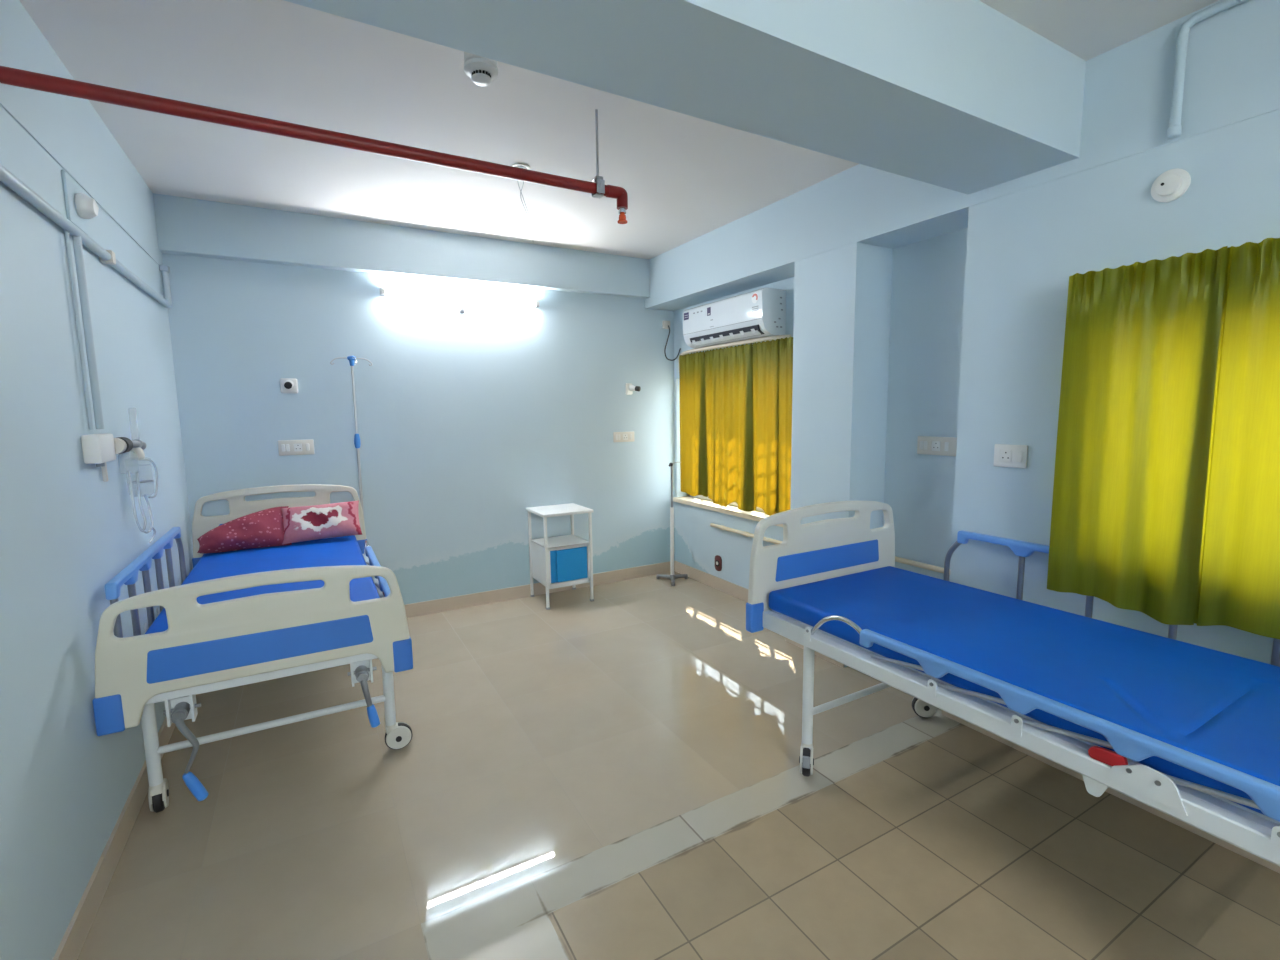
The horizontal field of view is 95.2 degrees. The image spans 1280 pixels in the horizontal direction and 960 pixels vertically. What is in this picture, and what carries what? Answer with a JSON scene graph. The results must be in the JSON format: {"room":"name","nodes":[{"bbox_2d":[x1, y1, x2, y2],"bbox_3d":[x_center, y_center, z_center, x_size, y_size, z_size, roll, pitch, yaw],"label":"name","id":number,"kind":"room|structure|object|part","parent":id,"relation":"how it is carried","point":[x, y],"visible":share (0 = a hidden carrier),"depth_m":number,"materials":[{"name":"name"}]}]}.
{"room":"hospital room","nodes":[
{"label":"hospital room","id":0,"kind":"room"},
{"bbox_2d":[0,0,192,959],"bbox_3d":[-1.215,0.063,0.586,0.200,2.770,7.200,-5,8,-29],"label":"wall","id":1,"kind":"structure","parent":0,"point":[66,532],"depth_m":1.80,"materials":[{"name":"blue paint"}]},
{"bbox_2d":[61,169,98,235],"bbox_3d":[-2.007,-0.995,2.115,0.065,0.170,0.200,-5,8,-29],"label":"plate","id":2,"kind":"object","parent":1,"relation":"attached to","point":[80,207],"visible":0.94,"depth_m":2.09,"materials":[{"name":"white plastic"}]},
{"bbox_2d":[0,99,160,264],"bbox_3d":[-1.117,-0.914,0.483,0.006,0.012,6.714,-5,8,-29],"label":"trim","id":3,"kind":"structure","parent":1,"relation":"attached to","point":[6,108],"depth_m":2.03,"materials":[{"name":"blue paint"}]},
{"bbox_2d":[0,164,171,429],"bbox_3d":[-1.093,-0.466,0.547,0.044,0.905,6.695,-5,8,-29],"label":"gas pipe","id":4,"kind":"object","parent":1,"relation":"attached to","point":[79,237],"visible":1,"depth_m":2.04,"materials":[{"name":"white plastic"}]},
{"bbox_2d":[81,433,132,481],"bbox_3d":[-1.937,-0.081,2.136,0.081,0.178,0.280,-5,8,-29],"label":"outlet","id":5,"kind":"object","parent":1,"relation":"attached to","point":[98,449],"visible":1,"depth_m":2.06,"materials":[{"name":"white plastic"}]},
{"bbox_2d":[127,439,153,482],"bbox_3d":[-2.067,-0.110,2.384,0.086,0.368,0.264,-5,8,-29],"label":"meter","id":6,"kind":"object","parent":5,"relation":"attached to","point":[137,453],"visible":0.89,"depth_m":2.43,"materials":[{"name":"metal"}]},
{"bbox_2d":[127,459,157,542],"bbox_3d":[-2.107,0.089,2.503,0.030,0.369,0.500,-5,8,-29],"label":"tubing","id":7,"kind":"object","parent":6,"relation":"hanging from","point":[151,461],"visible":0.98,"depth_m":2.42,"materials":[{"name":"white"}]},
{"bbox_2d":[53,717,175,959],"bbox_3d":[-1.105,1.381,0.795,0.012,0.100,6.800,-5,8,-29],"label":"baseboard","id":8,"kind":"structure","parent":1,"relation":"attached to","point":[71,944],"depth_m":1.87,"materials":[{"name":"tile"}]},
{"bbox_2d":[162,253,674,604],"bbox_3d":[-1.204,-0.413,4.589,3.800,2.770,0.200,-5,8,-29],"label":"wall","id":9,"kind":"structure","parent":0,"point":[469,421],"depth_m":4.32,"materials":[{"name":"blue paint"}]},
{"bbox_2d":[280,378,297,393],"bbox_3d":[-2.270,-0.610,3.773,0.100,0.098,0.120,-4,8,-27],"label":"holder","id":10,"kind":"object","parent":9,"relation":"attached to","point":[287,385],"visible":1,"depth_m":3.80,"materials":[{"name":"white plastic"}]},
{"bbox_2d":[284,380,293,388],"bbox_3d":[-2.266,-0.617,3.768,0.055,0.062,0.109,-5,8,-29],"label":"socket","id":11,"kind":"object","parent":10,"relation":"attached to","point":[288,384],"depth_m":3.74,"materials":[{"name":"black plastic"}]},
{"bbox_2d":[278,439,314,455],"bbox_3d":[-2.277,-0.216,3.872,0.205,0.100,0.016,-5,8,-29],"label":"board","id":12,"kind":"object","parent":9,"relation":"attached to","point":[285,447],"visible":1,"depth_m":3.87,"materials":[{"name":"white plastic"}]},
{"bbox_2d":[380,288,538,306],"bbox_3d":[-1.288,-1.338,4.290,1.140,0.050,0.054,-5,8,-29],"label":"tube light","id":13,"kind":"object","parent":9,"relation":"attached to","point":[383,291],"visible":1,"depth_m":4.26,"materials":[{"name":"white plastic"}]},
{"bbox_2d":[459,306,464,312],"bbox_3d":[-1.310,-1.254,4.300,0.044,0.044,0.032,-5,8,-29],"label":"clip","id":14,"kind":"object","parent":9,"relation":"attached to","point":[461,309],"visible":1,"depth_m":4.29,"materials":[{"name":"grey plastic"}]},
{"bbox_2d":[404,561,674,617],"bbox_3d":[-1.221,0.930,4.605,3.575,0.100,0.012,-5,8,-29],"label":"baseboard","id":15,"kind":"structure","parent":9,"relation":"attached to","point":[499,595],"depth_m":4.70,"materials":[{"name":"tile"}]},
{"bbox_2d":[613,431,633,441],"bbox_3d":[-0.138,-0.374,5.076,0.205,0.088,0.016,-5,8,-29],"label":"board","id":16,"kind":"object","parent":9,"relation":"attached to","point":[617,436],"visible":1,"depth_m":5.07,"materials":[{"name":"white plastic"}]},
{"bbox_2d":[626,383,640,394],"bbox_3d":[-0.051,-0.784,5.029,0.120,0.098,0.100,4,8,32],"label":"holder","id":17,"kind":"object","parent":9,"relation":"attached to","point":[630,388],"visible":1,"depth_m":5.02,"materials":[{"name":"white plastic"}]},
{"bbox_3d":[-0.093,-0.787,5.055,0.020,0.098,0.100,4,8,32],"label":"plate","id":18,"kind":"part","parent":17,"relation":"part of","materials":[{"name":"white plastic"}]},
{"bbox_2d":[628,385,640,390],"bbox_3d":[-0.050,-0.791,5.025,0.090,0.062,0.112,-5,8,-29],"label":"socket","id":19,"kind":"object","parent":17,"relation":"attached to","point":[630,387],"depth_m":5.01,"materials":[{"name":"white plastic"}]},
{"bbox_2d":[662,321,669,328],"bbox_3d":[0.237,-1.372,5.163,0.070,0.070,0.045,-5,8,-29],"label":"power socket","id":20,"kind":"object","parent":9,"relation":"attached to","point":[665,324],"visible":0.98,"depth_m":5.15,"materials":[{"name":"white plastic"}]},
{"bbox_2d":[664,325,680,360],"bbox_3d":[0.285,-1.207,5.147,0.147,0.308,0.041,-1,7,-4],"label":"cable","id":21,"kind":"object","parent":20,"relation":"attached to","point":[668,325],"visible":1,"depth_m":5.14,"materials":[{"name":"black plastic"}]},
{"bbox_2d":[421,878,568,959],"bbox_3d":[0.532,1.553,0.007,0.336,0.100,4.190,-5,8,-29],"label":"tile","id":22,"kind":"structure","parent":0,"point":[512,922],"depth_m":1.70,"materials":[{"name":"tile"}]},
{"bbox_2d":[77,571,917,959],"bbox_3d":[0.457,1.355,1.684,4.000,0.100,7.200,-5,8,-29],"label":"floor","id":23,"kind":"structure","parent":0,"point":[542,740],"depth_m":2.50,"materials":[{"name":"beige tile"}]},
{"bbox_2d":[92,484,412,812],"bbox_3d":[-1.819,0.651,2.974,0.984,1.054,1.993,-5,8,-29],"label":"hospital bed","id":24,"kind":"object","parent":23,"relation":"on","point":[204,648],"visible":0.92,"depth_m":2.14,"materials":[{"name":"beige plastic"}]},
{"bbox_3d":[-1.828,0.552,2.049,0.022,0.320,0.022,-5,8,-29],"label":"post","id":25,"kind":"part","parent":24,"relation":"part of","materials":[{"name":"metal"}]},
{"bbox_3d":[-1.940,0.530,2.246,0.022,0.320,0.022,-5,8,-29],"label":"post","id":26,"kind":"part","parent":24,"relation":"part of","materials":[{"name":"metal"}]},
{"bbox_3d":[-2.111,0.330,2.521,0.034,0.064,1.190,-5,8,-29],"label":"guard rail","id":27,"kind":"part","parent":24,"relation":"part of","materials":[{"name":"blue plastic"}]},
{"bbox_3d":[-2.053,0.508,2.443,0.022,0.320,0.022,-5,8,-29],"label":"post","id":28,"kind":"part","parent":24,"relation":"part of","materials":[{"name":"metal"}]},
{"bbox_3d":[-1.834,0.933,2.186,0.043,0.430,0.043,-5,8,-29],"label":"leg","id":29,"kind":"part","parent":24,"relation":"part of","materials":[{"name":"white paint"}]},
{"bbox_3d":[-2.166,0.486,2.640,0.022,0.320,0.022,-5,8,-29],"label":"post","id":30,"kind":"part","parent":24,"relation":"part of","materials":[{"name":"metal"}]},
{"bbox_3d":[-2.278,0.464,2.837,0.022,0.320,0.022,-5,8,-29],"label":"post","id":31,"kind":"part","parent":24,"relation":"part of","materials":[{"name":"metal"}]},
{"bbox_3d":[-2.410,0.434,3.068,0.024,0.330,0.094,-5,8,-29],"label":"post","id":32,"kind":"part","parent":24,"relation":"part of","materials":[{"name":"metal"}]},
{"bbox_3d":[-1.618,0.897,2.081,0.105,0.226,0.178,-5,8,-29],"label":"crank arm","id":33,"kind":"part","parent":24,"relation":"part of","materials":[{"name":"metal"}]},
{"bbox_3d":[-1.553,1.069,2.041,0.068,0.115,0.036,-5,8,-29],"label":"crank handle","id":34,"kind":"part","parent":24,"relation":"part of","materials":[{"name":"blue plastic"}]},
{"bbox_3d":[-1.355,0.564,2.123,0.960,0.466,0.034,-5,8,-29],"label":"footboard","id":35,"kind":"part","parent":24,"relation":"part of","materials":[{"name":"beige plastic"}]},
{"bbox_3d":[-1.354,0.601,2.128,0.693,0.114,0.037,-5,8,-29],"label":"inset panel","id":36,"kind":"part","parent":24,"relation":"part of","materials":[{"name":"blue plastic"}]},
{"bbox_3d":[-1.829,0.610,2.974,0.850,0.080,1.890,-5,8,-29],"label":"frame","id":37,"kind":"part","parent":24,"relation":"part of","materials":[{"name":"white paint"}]},
{"bbox_2d":[145,535,379,633],"bbox_3d":[-1.832,0.516,2.965,0.820,0.090,1.865,-5,8,-29],"label":"mattress","id":38,"kind":"object","parent":24,"relation":"on","point":[345,550],"visible":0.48,"depth_m":3.15,"materials":[{"name":"blue leather"}]},
{"bbox_2d":[197,506,291,553],"bbox_3d":[-2.386,0.305,3.535,0.488,0.234,0.212,-6,9,-38],"label":"pillow","id":39,"kind":"object","parent":38,"relation":"on","point":[263,528],"visible":0.99,"depth_m":3.48,"materials":[{"name":"red fabric"}]},
{"bbox_2d":[281,500,361,544],"bbox_3d":[-2.024,0.265,3.715,0.457,0.223,0.176,-4,7,-25],"label":"pillow","id":40,"kind":"object","parent":38,"relation":"on","point":[314,522],"visible":1,"depth_m":3.67,"materials":[{"name":"pink fabric"}]},
{"bbox_3d":[-2.309,0.299,3.782,0.960,0.532,0.034,-5,8,-29],"label":"headboard","id":41,"kind":"part","parent":24,"relation":"part of","materials":[{"name":"beige plastic"}]},
{"bbox_2d":[330,356,372,523],"bbox_3d":[-1.933,-0.167,4.009,0.163,1.347,0.207,1,7,15],"label":"pole","id":42,"kind":"object","parent":24,"relation":"attached to","point":[357,442],"visible":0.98,"depth_m":3.98,"materials":[{"name":"metal"}]},
{"bbox_3d":[-1.118,0.817,2.357,0.105,0.146,0.178,-5,8,-29],"label":"crank arm","id":43,"kind":"part","parent":24,"relation":"part of","materials":[{"name":"metal"}]},
{"bbox_3d":[-1.689,0.434,3.613,0.018,0.131,0.279,-5,8,-29],"label":"post","id":44,"kind":"part","parent":24,"relation":"part of","materials":[{"name":"silver metal"}]},
{"bbox_3d":[-1.055,0.933,2.313,0.044,0.094,0.036,-5,8,-29],"label":"crank handle","id":45,"kind":"part","parent":24,"relation":"part of","materials":[{"name":"blue plastic"}]},
{"bbox_3d":[-1.308,0.492,2.943,0.034,0.064,1.325,-5,8,-29],"label":"guard rail","id":46,"kind":"part","parent":24,"relation":"part of","materials":[{"name":"blue plastic"}]},
{"bbox_3d":[-1.118,0.876,2.588,0.043,0.430,0.043,-5,8,-29],"label":"leg","id":47,"kind":"part","parent":24,"relation":"part of","materials":[{"name":"white paint"}]},
{"bbox_2d":[526,503,593,609],"bbox_3d":[-0.635,0.593,4.673,0.414,0.738,0.401,-5,8,-29],"label":"bedside cabinet","id":48,"kind":"object","parent":23,"relation":"on","point":[565,560],"visible":1,"depth_m":4.56,"materials":[{"name":"white metal"}]},
{"bbox_3d":[-0.887,0.593,4.742,0.022,0.703,0.022,-5,8,-29],"label":"leg","id":49,"kind":"part","parent":48,"relation":"part of","materials":[{"name":"white metal"}]},
{"bbox_3d":[-0.709,0.628,4.431,0.022,0.703,0.022,-5,8,-29],"label":"leg","id":50,"kind":"part","parent":48,"relation":"part of","materials":[{"name":"white metal"}]},
{"bbox_3d":[-0.662,0.663,4.477,0.057,0.252,0.010,-5,8,-29],"label":"panel","id":51,"kind":"part","parent":48,"relation":"part of","materials":[{"name":"blue metal"}]},
{"bbox_3d":[-0.527,0.655,4.536,0.255,0.252,0.012,-5,8,-29],"label":"door","id":52,"kind":"part","parent":48,"relation":"part of","materials":[{"name":"blue metal"}]},
{"bbox_3d":[-0.565,0.567,4.923,0.022,0.703,0.022,-5,8,-29],"label":"leg","id":53,"kind":"part","parent":48,"relation":"part of","materials":[{"name":"white metal"}]},
{"bbox_3d":[-0.388,0.602,4.612,0.022,0.703,0.022,-5,8,-29],"label":"leg","id":54,"kind":"part","parent":48,"relation":"part of","materials":[{"name":"white metal"}]},
{"bbox_2d":[656,462,687,585],"bbox_3d":[0.311,0.367,5.118,0.249,1.055,0.283,-5,8,-29],"label":"stand","id":55,"kind":"object","parent":23,"relation":"on","point":[672,576],"visible":1,"depth_m":5.11,"materials":[{"name":"grey metal"}]},
{"bbox_2d":[530,708,961,913],"bbox_3d":[0.813,1.257,2.467,2.600,0.100,0.160,-5,8,-29],"label":"trim","id":56,"kind":"structure","parent":23,"relation":"in","point":[558,887],"depth_m":2.17,"materials":[{"name":"stone"}]},
{"bbox_2d":[19,0,1218,258],"bbox_3d":[0.418,-1.520,1.342,4.000,0.150,7.200,-5,8,-29],"label":"ceiling","id":57,"kind":"structure","parent":0,"point":[684,178],"depth_m":2.61,"materials":[{"name":"white paint"}]},
{"bbox_2d":[0,66,627,223],"bbox_3d":[-0.918,-1.292,2.091,1.977,0.444,0.067,-5,8,-29],"label":"pipe","id":58,"kind":"object","parent":57,"relation":"hanging from","point":[9,76],"visible":1,"depth_m":1.95,"materials":[{"name":"red metal"}]},
{"bbox_3d":[-0.183,-1.435,2.495,0.011,0.275,0.011,-5,8,-29],"label":"hanger rod","id":59,"kind":"part","parent":58,"relation":"part of","materials":[{"name":"metal"}]},
{"bbox_2d":[153,193,649,298],"bbox_3d":[-1.371,-1.603,4.196,3.291,0.310,0.086,-5,8,-29],"label":"beam","id":60,"kind":"structure","parent":57,"relation":"attached to","point":[184,226],"depth_m":3.94,"materials":[{"name":"blue paint"}]},
{"bbox_2d":[464,52,497,85],"bbox_3d":[-0.560,-1.459,2.057,0.117,0.113,0.117,-5,8,-29],"label":"smoke detector","id":61,"kind":"object","parent":57,"relation":"attached to","point":[481,70],"visible":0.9,"depth_m":2.03,"materials":[{"name":"white plastic"}]},
{"bbox_2d":[511,163,529,169],"bbox_3d":[-0.625,-1.625,3.049,0.095,0.015,0.095,-5,8,-29],"label":"ceiling box","id":62,"kind":"object","parent":57,"relation":"attached to","point":[519,165],"visible":0.45,"depth_m":3.02,"materials":[{"name":"white plastic"}]},
{"bbox_2d":[518,181,533,230],"bbox_3d":[-0.601,-1.450,3.088,0.087,0.368,0.015,-5,8,-29],"label":"loose wire","id":63,"kind":"object","parent":62,"relation":"hanging from","point":[523,181],"visible":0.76,"depth_m":3.08,"materials":[{"name":"grey plastic"}]},
{"bbox_2d":[284,0,1085,194],"bbox_3d":[0.126,-1.297,1.577,3.291,0.340,0.430,-5,8,-29],"label":"beam","id":64,"kind":"structure","parent":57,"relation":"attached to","point":[961,96],"depth_m":1.70,"materials":[{"name":"blue paint"}]},
{"bbox_2d":[645,0,1279,310],"bbox_3d":[1.939,-1.373,2.228,0.509,0.392,6.800,-5,8,-29],"label":"beam","id":65,"kind":"structure","parent":57,"relation":"attached to","point":[1232,71],"depth_m":2.39,"materials":[{"name":"blue paint"}]},
{"bbox_2d":[1167,0,1248,138],"bbox_3d":[2.548,-1.186,0.605,0.036,0.372,3.118,-5,8,-29],"label":"conduit pipe","id":66,"kind":"object","parent":65,"relation":"attached to","point":[1174,130],"visible":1,"depth_m":1.92,"materials":[{"name":"white plastic"}]},
{"bbox_2d":[548,724,1279,959],"bbox_3d":[1.848,1.458,0.656,2.600,0.100,4.030,-5,8,-29],"label":"floor","id":67,"kind":"structure","parent":0,"point":[961,843],"depth_m":1.85,"materials":[{"name":"brown tile"}]},
{"bbox_2d":[746,501,1279,865],"bbox_3d":[1.384,0.725,1.989,0.972,1.054,1.993,-5,8,-29],"label":"hospital bed","id":68,"kind":"object","parent":67,"relation":"on","point":[816,551],"visible":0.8,"depth_m":1.82,"materials":[{"name":"beige plastic"}]},
{"bbox_3d":[0.691,0.874,2.401,0.043,0.430,0.043,-5,8,-29],"label":"leg","id":69,"kind":"part","parent":68,"relation":"part of","materials":[{"name":"white paint"}]},
{"bbox_3d":[0.900,0.372,2.800,0.960,0.532,0.034,-5,8,-29],"label":"headboard","id":70,"kind":"part","parent":68,"relation":"part of","materials":[{"name":"beige plastic"}]},
{"bbox_3d":[0.900,0.376,2.800,0.693,0.114,0.037,-5,8,-29],"label":"inset panel","id":71,"kind":"part","parent":68,"relation":"part of","materials":[{"name":"blue plastic"}]},
{"bbox_3d":[0.743,0.570,2.194,0.018,0.131,0.279,-5,8,-29],"label":"post","id":72,"kind":"part","parent":68,"relation":"part of","materials":[{"name":"silver metal"}]},
{"bbox_3d":[0.886,0.619,1.970,0.014,0.051,0.251,-5,8,-29],"label":"post","id":73,"kind":"part","parent":68,"relation":"part of","materials":[{"name":"metal"}]},
{"bbox_3d":[1.462,0.423,2.721,0.024,0.330,0.094,-5,8,-29],"label":"post","id":74,"kind":"part","parent":68,"relation":"part of","materials":[{"name":"metal"}]},
{"bbox_3d":[1.012,0.644,1.749,0.014,0.051,0.251,-5,8,-29],"label":"post","id":75,"kind":"part","parent":68,"relation":"part of","materials":[{"name":"metal"}]},
{"bbox_3d":[1.791,0.325,2.122,0.034,0.064,1.312,-5,8,-29],"label":"guard rail","id":76,"kind":"part","parent":68,"relation":"part of","materials":[{"name":"blue plastic"}]},
{"bbox_3d":[1.607,0.455,2.469,0.022,0.320,0.022,-5,8,-29],"label":"post","id":77,"kind":"part","parent":68,"relation":"part of","materials":[{"name":"metal"}]},
{"bbox_3d":[1.379,0.683,1.992,0.850,0.080,1.890,-5,8,-29],"label":"frame","id":78,"kind":"part","parent":68,"relation":"part of","materials":[{"name":"white paint"}]},
{"bbox_2d":[769,566,1279,814],"bbox_3d":[1.377,0.589,1.983,0.820,0.090,1.865,-5,8,-29],"label":"mattress","id":79,"kind":"object","parent":68,"relation":"on","point":[1220,707],"visible":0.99,"depth_m":1.83,"materials":[{"name":"blue leather"}]},
{"bbox_3d":[1.138,0.668,1.529,0.014,0.051,0.251,-5,8,-29],"label":"post","id":80,"kind":"part","parent":68,"relation":"part of","materials":[{"name":"metal"}]},
{"bbox_3d":[1.124,0.628,1.524,0.034,0.064,1.325,-5,8,-29],"label":"guard rail","id":81,"kind":"part","parent":68,"relation":"part of","materials":[{"name":"blue plastic"}]},
{"bbox_3d":[1.731,0.480,2.251,0.022,0.320,0.022,-5,8,-29],"label":"post","id":82,"kind":"part","parent":68,"relation":"part of","materials":[{"name":"metal"}]},
{"bbox_3d":[1.162,0.687,1.449,0.016,0.038,0.082,-5,8,-29],"label":"release handle","id":83,"kind":"part","parent":68,"relation":"part of","materials":[{"name":"red plastic"}]},
{"bbox_3d":[1.193,0.710,1.373,0.006,0.074,0.150,-5,8,-29],"label":"latch plate","id":84,"kind":"part","parent":68,"relation":"part of","materials":[{"name":"white paint"}]},
{"bbox_3d":[1.856,0.504,2.033,0.022,0.320,0.022,-5,8,-29],"label":"post","id":85,"kind":"part","parent":68,"relation":"part of","materials":[{"name":"metal"}]},
{"bbox_3d":[1.264,0.693,1.308,0.014,0.051,0.251,-5,8,-29],"label":"post","id":86,"kind":"part","parent":68,"relation":"part of","materials":[{"name":"metal"}]},
{"bbox_3d":[1.981,0.528,1.815,0.022,0.320,0.022,-5,8,-29],"label":"post","id":87,"kind":"part","parent":68,"relation":"part of","materials":[{"name":"metal"}]},
{"bbox_2d":[674,109,1279,824],"bbox_3d":[1.957,-0.192,2.369,0.505,2.770,6.800,-5,8,-29],"label":"wall","id":88,"kind":"structure","parent":0,"point":[960,334],"depth_m":2.63,"materials":[{"name":"blue paint"}]},
{"bbox_2d":[715,555,721,570],"bbox_3d":[0.650,0.696,4.880,0.020,0.130,0.084,-5,8,-29],"label":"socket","id":89,"kind":"object","parent":88,"relation":"attached to","point":[718,560],"visible":1,"depth_m":4.87,"materials":[{"name":"red plastic"}]},
{"bbox_2d":[673,494,782,526],"bbox_3d":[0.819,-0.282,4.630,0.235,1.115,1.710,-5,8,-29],"label":"windowsill","id":90,"kind":"structure","parent":88,"relation":"in","point":[700,501],"depth_m":4.82,"materials":[{"name":"stone"}]},
{"bbox_2d":[683,288,785,348],"bbox_3d":[0.673,-1.185,4.365,0.221,0.305,0.951,-5,8,-29],"label":"air conditioner","id":91,"kind":"object","parent":88,"relation":"attached to","point":[758,313],"visible":0.99,"depth_m":4.14,"materials":[{"name":"white plastic"}]},
{"bbox_2d":[690,324,763,345],"bbox_3d":[0.622,-1.065,4.327,0.068,0.062,0.810,-5,8,-29],"label":"air vent","id":92,"kind":"object","parent":91,"relation":"attached to","point":[741,331],"depth_m":4.28,"materials":[{"name":"white plastic"}]},
{"bbox_2d":[678,335,790,366],"bbox_3d":[0.653,-0.933,4.536,0.116,0.234,1.359,-5,8,-29],"label":"curtain rod","id":93,"kind":"object","parent":88,"relation":"attached to","point":[775,337],"visible":0.67,"depth_m":4.31,"materials":[{"name":"plastic"}]},
{"bbox_2d":[710,523,782,543],"bbox_3d":[0.845,0.382,4.459,0.038,0.124,1.000,-5,8,-29],"label":"drain pipe","id":94,"kind":"object","parent":88,"relation":"attached to","point":[744,533],"visible":0.48,"depth_m":4.53,"materials":[{"name":"beige plastic"}]},
{"bbox_2d":[895,556,949,574],"bbox_3d":[1.567,0.473,3.198,0.029,0.029,0.597,-5,8,-29],"label":"pipe","id":95,"kind":"object","parent":88,"relation":"attached to","point":[897,559],"visible":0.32,"depth_m":3.22,"materials":[{"name":"beige plastic"}]},
{"bbox_2d":[917,436,956,455],"bbox_3d":[1.578,-0.181,3.108,0.016,0.098,0.225,-5,8,-29],"label":"board","id":96,"kind":"object","parent":88,"relation":"attached to","point":[928,445],"visible":0.93,"depth_m":3.10,"materials":[{"name":"white plastic"}]},
{"bbox_2d":[675,561,1279,872],"bbox_3d":[1.880,1.142,2.466,0.304,0.100,6.788,-5,8,-29],"label":"baseboard","id":97,"kind":"structure","parent":88,"relation":"attached to","point":[725,586],"depth_m":2.55,"materials":[{"name":"tile"}]},
{"bbox_2d":[993,444,1027,468],"bbox_3d":[1.587,-0.103,2.506,0.016,0.098,0.135,-5,8,-29],"label":"board","id":98,"kind":"object","parent":88,"relation":"attached to","point":[1005,455],"visible":1,"depth_m":2.50,"materials":[{"name":"white plastic"}]},
{"bbox_2d":[1151,168,1190,202],"bbox_3d":[1.797,-1.002,1.985,0.034,0.103,0.103,-5,8,-29],"label":"ceiling rose","id":99,"kind":"object","parent":88,"relation":"attached to","point":[1171,184],"visible":1,"depth_m":1.98,"materials":[{"name":"white plastic"}]},
{"bbox_3d":[0.764,-0.983,4.388,0.068,0.024,1.540,-5,8,-29],"label":"curtain rod","id":100,"kind":"object","parent":88,"relation":"attached to","visible":0},
{"bbox_2d":[679,349,714,500],"bbox_3d":[0.484,-0.452,4.862,0.049,1.206,0.517,-5,8,-30],"label":"curtain","id":101,"kind":"object","parent":100,"relation":"hanging from","point":[696,370],"visible":1,"depth_m":4.85,"materials":[{"name":"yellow fabric"}]},
{"bbox_2d":[713,337,792,515],"bbox_3d":[0.852,-0.367,4.220,0.070,1.233,1.005,-5,8,-29],"label":"curtain","id":102,"kind":"object","parent":100,"relation":"hanging from","point":[753,386],"visible":0.86,"depth_m":4.23,"materials":[{"name":"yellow fabric"}]},
{"bbox_3d":[2.055,-0.665,1.521,0.088,0.024,1.608,-5,8,-29],"label":"curtain rod","id":103,"kind":"object","parent":88,"relation":"attached to","visible":0},
{"bbox_2d":[1047,238,1279,638],"bbox_3d":[1.993,-0.081,1.555,0.069,1.217,1.575,-5,8,-29],"label":"curtain","id":104,"kind":"object","parent":103,"relation":"hanging from","point":[1166,499],"visible":1,"depth_m":1.93,"materials":[{"name":"fabric"}]}
]}

